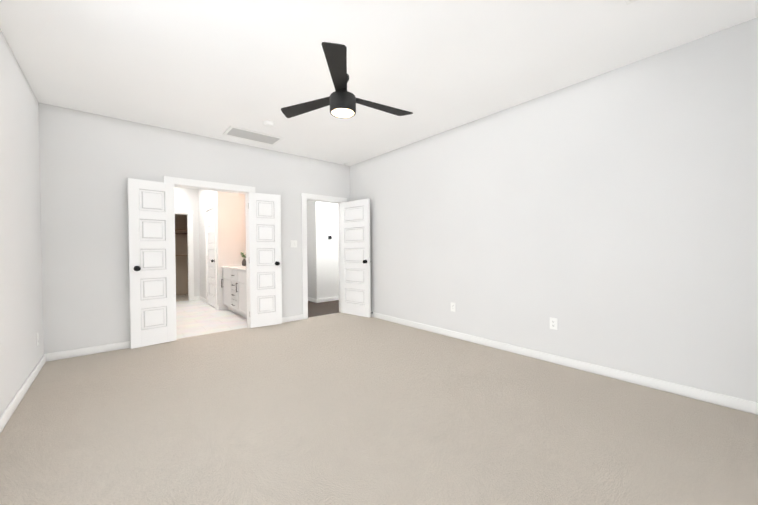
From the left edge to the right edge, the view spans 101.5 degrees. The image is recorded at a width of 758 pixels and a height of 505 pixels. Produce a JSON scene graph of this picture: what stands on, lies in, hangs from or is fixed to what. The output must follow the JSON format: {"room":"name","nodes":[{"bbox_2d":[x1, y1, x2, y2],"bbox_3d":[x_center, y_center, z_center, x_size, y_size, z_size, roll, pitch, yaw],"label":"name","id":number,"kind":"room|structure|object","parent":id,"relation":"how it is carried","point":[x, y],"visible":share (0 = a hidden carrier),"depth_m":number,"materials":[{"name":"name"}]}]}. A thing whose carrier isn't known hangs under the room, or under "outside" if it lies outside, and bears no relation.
{"room":"empty bedroom","nodes":[
{"label":"empty bedroom","id":0,"kind":"room"},
{"bbox_2d":[0,28,43,416],"bbox_3d":[-1.876,-0.205,1.194,0.120,2.740,5.600,-1,1,-40],"label":"wall","id":1,"kind":"structure","parent":0,"point":[21,312],"depth_m":2.50,"materials":[{"name":"paint"}]},
{"bbox_2d":[0,354,45,432],"bbox_3d":[-1.815,1.121,1.254,0.014,0.085,5.360,-1,1,-40],"label":"baseboard","id":2,"kind":"structure","parent":1,"relation":"attached to","point":[6,415],"depth_m":2.41,"materials":[{"name":"paint"}]},
{"bbox_2d":[36,333,38,345],"bbox_3d":[-3.322,0.834,3.016,0.007,0.116,0.072,-1,1,-40],"label":"electrical outlet","id":3,"kind":"object","parent":1,"relation":"attached to","point":[37,339],"visible":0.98,"depth_m":3.00,"materials":[{"name":"white plastic"}]},
{"bbox_2d":[175,214,187,294],"bbox_3d":[-5.610,-0.263,8.100,1.590,2.740,0.120,-1,1,-40],"label":"wall","id":4,"kind":"structure","parent":0,"point":[181,248],"depth_m":8.30,"materials":[{"name":"brown paint"}]},
{"bbox_2d":[175,229,187,255],"bbox_3d":[-5.441,-0.277,7.901,1.344,0.670,0.397,-1,1,-40],"label":"closet shelf","id":5,"kind":"object","parent":4,"relation":"attached to","point":[180,233],"depth_m":8.02,"materials":[{"name":"brown wood"}]},
{"bbox_2d":[176,294,187,300],"bbox_3d":[-5.197,1.160,7.646,1.590,0.100,1.360,-1,1,-40],"label":"floor","id":6,"kind":"structure","parent":0,"point":[183,297],"depth_m":7.79,"materials":[{"name":"carpet"}]},
{"bbox_2d":[174,187,199,296],"bbox_3d":[-4.722,-0.258,7.149,1.230,2.740,0.120,-1,1,-40],"label":"wall","id":7,"kind":"structure","parent":0,"point":[186,198],"depth_m":7.36,"materials":[{"name":"paint"}]},
{"bbox_2d":[175,209,193,300],"bbox_3d":[-4.780,0.088,7.101,0.750,2.050,0.128,-1,1,-40],"label":"door frame","id":8,"kind":"structure","parent":7,"relation":"attached to","point":[188,253],"depth_m":7.30,"materials":[{"name":"paint"}]},
{"bbox_2d":[39,103,349,353],"bbox_3d":[-2.092,-0.246,4.607,3.975,2.740,0.120,-1,1,-40],"label":"wall","id":9,"kind":"structure","parent":0,"point":[90,163],"depth_m":3.63,"materials":[{"name":"paint"}]},
{"bbox_2d":[46,341,129,361],"bbox_3d":[-3.135,1.102,3.640,1.066,0.085,0.014,-1,1,-40],"label":"baseboard","id":10,"kind":"structure","parent":9,"relation":"attached to","point":[85,351],"depth_m":3.49,"materials":[{"name":"paint"}]},
{"bbox_2d":[127,178,176,348],"bbox_3d":[-2.792,0.118,3.839,0.165,2.018,0.474,0,1,43],"label":"double door","id":11,"kind":"structure","parent":9,"relation":"in","point":[151,238],"depth_m":3.81,"materials":[{"name":"paint"}]},
{"bbox_2d":[163,176,254,327],"bbox_3d":[-2.344,0.066,4.383,1.146,2.125,0.146,-1,1,-40],"label":"door frame","id":12,"kind":"structure","parent":9,"relation":"attached to","point":[198,183],"depth_m":4.48,"materials":[{"name":"paint"}]},
{"bbox_2d":[248,192,281,327],"bbox_3d":[-1.736,0.098,4.740,0.474,2.018,0.165,-1,1,-34],"label":"double door","id":13,"kind":"structure","parent":9,"relation":"in","point":[265,270],"depth_m":4.72,"materials":[{"name":"paint"}]},
{"bbox_2d":[282,314,302,322],"bbox_3d":[-1.575,1.073,4.967,0.770,0.085,0.014,-1,1,-40],"label":"baseboard","id":14,"kind":"structure","parent":9,"relation":"attached to","point":[292,318],"depth_m":5.09,"materials":[{"name":"paint"}]},
{"bbox_2d":[290,240,296,246],"bbox_3d":[-1.402,-0.158,5.107,0.116,0.116,0.013,-1,1,-40],"label":"switch plate","id":15,"kind":"object","parent":9,"relation":"attached to","point":[293,243],"visible":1,"depth_m":5.10,"materials":[{"name":"white plastic"}]},
{"bbox_2d":[301,193,346,318],"bbox_3d":[-0.985,0.041,5.539,0.916,2.125,0.146,-1,1,-40],"label":"door frame","id":16,"kind":"structure","parent":9,"relation":"attached to","point":[305,197],"depth_m":5.24,"materials":[{"name":"paint"}]},
{"bbox_2d":[340,198,370,317],"bbox_3d":[-0.428,0.079,5.485,0.712,2.018,0.165,0,1,41],"label":"hall door","id":17,"kind":"structure","parent":9,"relation":"in","point":[355,258],"depth_m":5.45,"materials":[{"name":"paint"}]},
{"bbox_2d":[198,189,216,298],"bbox_3d":[-3.723,-0.262,6.830,0.120,2.740,1.660,-1,1,-40],"label":"wall","id":18,"kind":"structure","parent":0,"point":[207,197],"depth_m":7.11,"materials":[{"name":"paint"}]},
{"bbox_2d":[204,202,216,308],"bbox_3d":[-3.487,0.085,6.560,0.128,2.050,0.780,-1,1,-40],"label":"door frame","id":19,"kind":"structure","parent":18,"relation":"attached to","point":[207,265],"depth_m":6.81,"materials":[{"name":"paint"}]},
{"bbox_2d":[207,209,214,306],"bbox_3d":[-3.519,0.089,6.538,0.165,2.018,0.742,-1,1,-40],"label":"room door","id":20,"kind":"structure","parent":18,"relation":"in","point":[210,257],"depth_m":6.56,"materials":[{"name":"paint"}]},
{"bbox_2d":[313,201,338,298],"bbox_3d":[-0.907,-0.290,7.308,1.350,2.740,0.120,-1,1,-40],"label":"wall","id":21,"kind":"structure","parent":0,"point":[326,271],"depth_m":6.98,"materials":[{"name":"paint"}]},
{"bbox_2d":[316,296,338,302],"bbox_3d":[-0.904,1.039,7.231,1.244,0.085,0.014,-1,1,-40],"label":"baseboard","id":22,"kind":"structure","parent":21,"relation":"attached to","point":[326,299],"depth_m":7.00,"materials":[{"name":"paint"}]},
{"bbox_2d":[0,312,757,504],"bbox_3d":[-0.286,1.186,2.515,4.215,0.100,5.540,-1,1,-40],"label":"floor carpet","id":23,"kind":"object","parent":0,"point":[339,408],"visible":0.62,"depth_m":2.00,"materials":[{"name":"beige carpet"}]},
{"bbox_2d":[0,0,757,165],"bbox_3d":[-0.328,-1.654,2.502,4.215,0.100,5.600,-1,1,-40],"label":"ceiling","id":24,"kind":"structure","parent":0,"point":[215,69],"depth_m":2.51,"materials":[{"name":"paint"}]},
{"bbox_2d":[223,125,283,145],"bbox_3d":[-1.720,-1.608,4.260,0.700,0.012,0.380,-1,1,-40],"label":"ceiling vent","id":25,"kind":"object","parent":24,"relation":"in","point":[247,134],"visible":0.96,"depth_m":4.22,"materials":[{"name":"white plastic"}]},
{"bbox_2d":[263,120,274,127],"bbox_3d":[-1.358,-1.590,3.819,0.136,0.044,0.136,-1,1,-40],"label":"smoke detector","id":26,"kind":"object","parent":24,"relation":"attached to","point":[268,123],"visible":0.96,"depth_m":3.78,"materials":[{"name":"white plastic"}]},
{"bbox_2d":[281,42,412,117],"bbox_3d":[-0.293,-1.439,2.928,1.252,0.340,1.308,-1,1,-40],"label":"ceiling fan","id":27,"kind":"object","parent":24,"relation":"hanging from","point":[341,101],"visible":1,"depth_m":2.72,"materials":[{"name":"black metal"}]},
{"bbox_2d":[625,0,636,4],"bbox_3d":[1.540,-1.603,1.810,0.340,0.012,0.220,-1,1,-40],"label":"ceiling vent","id":28,"kind":"object","parent":24,"relation":"in","point":[627,2],"visible":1,"depth_m":1.97,"materials":[{"name":"white plastic"}]},
{"bbox_2d":[307,17,757,401],"bbox_3d":[0.675,-0.267,4.506,0.130,2.740,7.340,-1,1,-40],"label":"wall","id":29,"kind":"structure","parent":0,"point":[609,219],"depth_m":2.82,"materials":[{"name":"paint"}]},
{"bbox_2d":[308,297,315,302],"bbox_3d":[-1.562,1.046,7.055,0.014,0.085,0.570,-1,1,-40],"label":"baseboard","id":30,"kind":"structure","parent":29,"relation":"attached to","point":[311,299],"depth_m":6.98,"materials":[{"name":"paint"}]},
{"bbox_2d":[451,302,454,311],"bbox_3d":[0.975,0.706,4.084,0.007,0.116,0.072,-1,1,-40],"label":"electrical outlet","id":31,"kind":"object","parent":29,"relation":"attached to","point":[453,307],"visible":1,"depth_m":4.08,"materials":[{"name":"white plastic"}]},
{"bbox_2d":[550,317,556,329],"bbox_3d":[1.772,0.712,3.147,0.007,0.116,0.072,-1,1,-40],"label":"electrical outlet","id":32,"kind":"object","parent":29,"relation":"attached to","point":[553,323],"visible":1,"depth_m":3.14,"materials":[{"name":"white plastic"}]},
{"bbox_2d":[371,312,757,414],"bbox_3d":[1.202,1.065,3.820,0.014,0.085,5.360,-1,1,-40],"label":"baseboard","id":33,"kind":"structure","parent":29,"relation":"attached to","point":[744,405],"depth_m":2.81,"materials":[{"name":"paint"}]},
{"label":"outside","id":34,"kind":"structure","parent":0,"visible":0},
{"bbox_2d":[176,300,246,338],"bbox_3d":[-3.322,1.166,5.958,2.020,0.100,3.640,-1,1,-40],"label":"floor","id":35,"kind":"structure","parent":34,"point":[196,317],"depth_m":5.25,"materials":[{"name":"white tile"}]},
{"bbox_2d":[221,266,246,318],"bbox_3d":[-2.330,0.694,5.661,0.632,0.835,1.686,-1,1,-40],"label":"bathroom vanity","id":36,"kind":"object","parent":35,"relation":"on","point":[234,292],"depth_m":5.49,"materials":[{"name":"paint"}]},
{"bbox_2d":[229,266,245,269],"bbox_3d":[-2.324,0.262,5.664,0.606,0.030,1.686,-1,1,-40],"label":"countertop","id":37,"kind":"structure","parent":36,"relation":"on","point":[230,267],"depth_m":5.54,"materials":[{"name":"white stone"}]},
{"bbox_2d":[241,250,245,265],"bbox_3d":[-2.642,0.091,6.089,0.202,0.306,0.190,-1,1,-40],"label":"plant","id":38,"kind":"object","parent":37,"relation":"on","point":[243,254],"depth_m":6.06,"materials":[{"name":"green plant"}]},
{"bbox_2d":[216,191,245,309],"bbox_3d":[-2.891,-0.262,6.369,0.790,2.740,0.120,-1,1,-40],"label":"wall","id":39,"kind":"structure","parent":34,"point":[230,228],"depth_m":6.19,"materials":[{"name":"paint"}]},
{"bbox_2d":[308,300,338,317],"bbox_3d":[-0.897,1.140,6.518,2.400,0.100,1.350,-1,1,-40],"label":"floor","id":40,"kind":"structure","parent":34,"point":[322,308],"depth_m":6.18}
]}

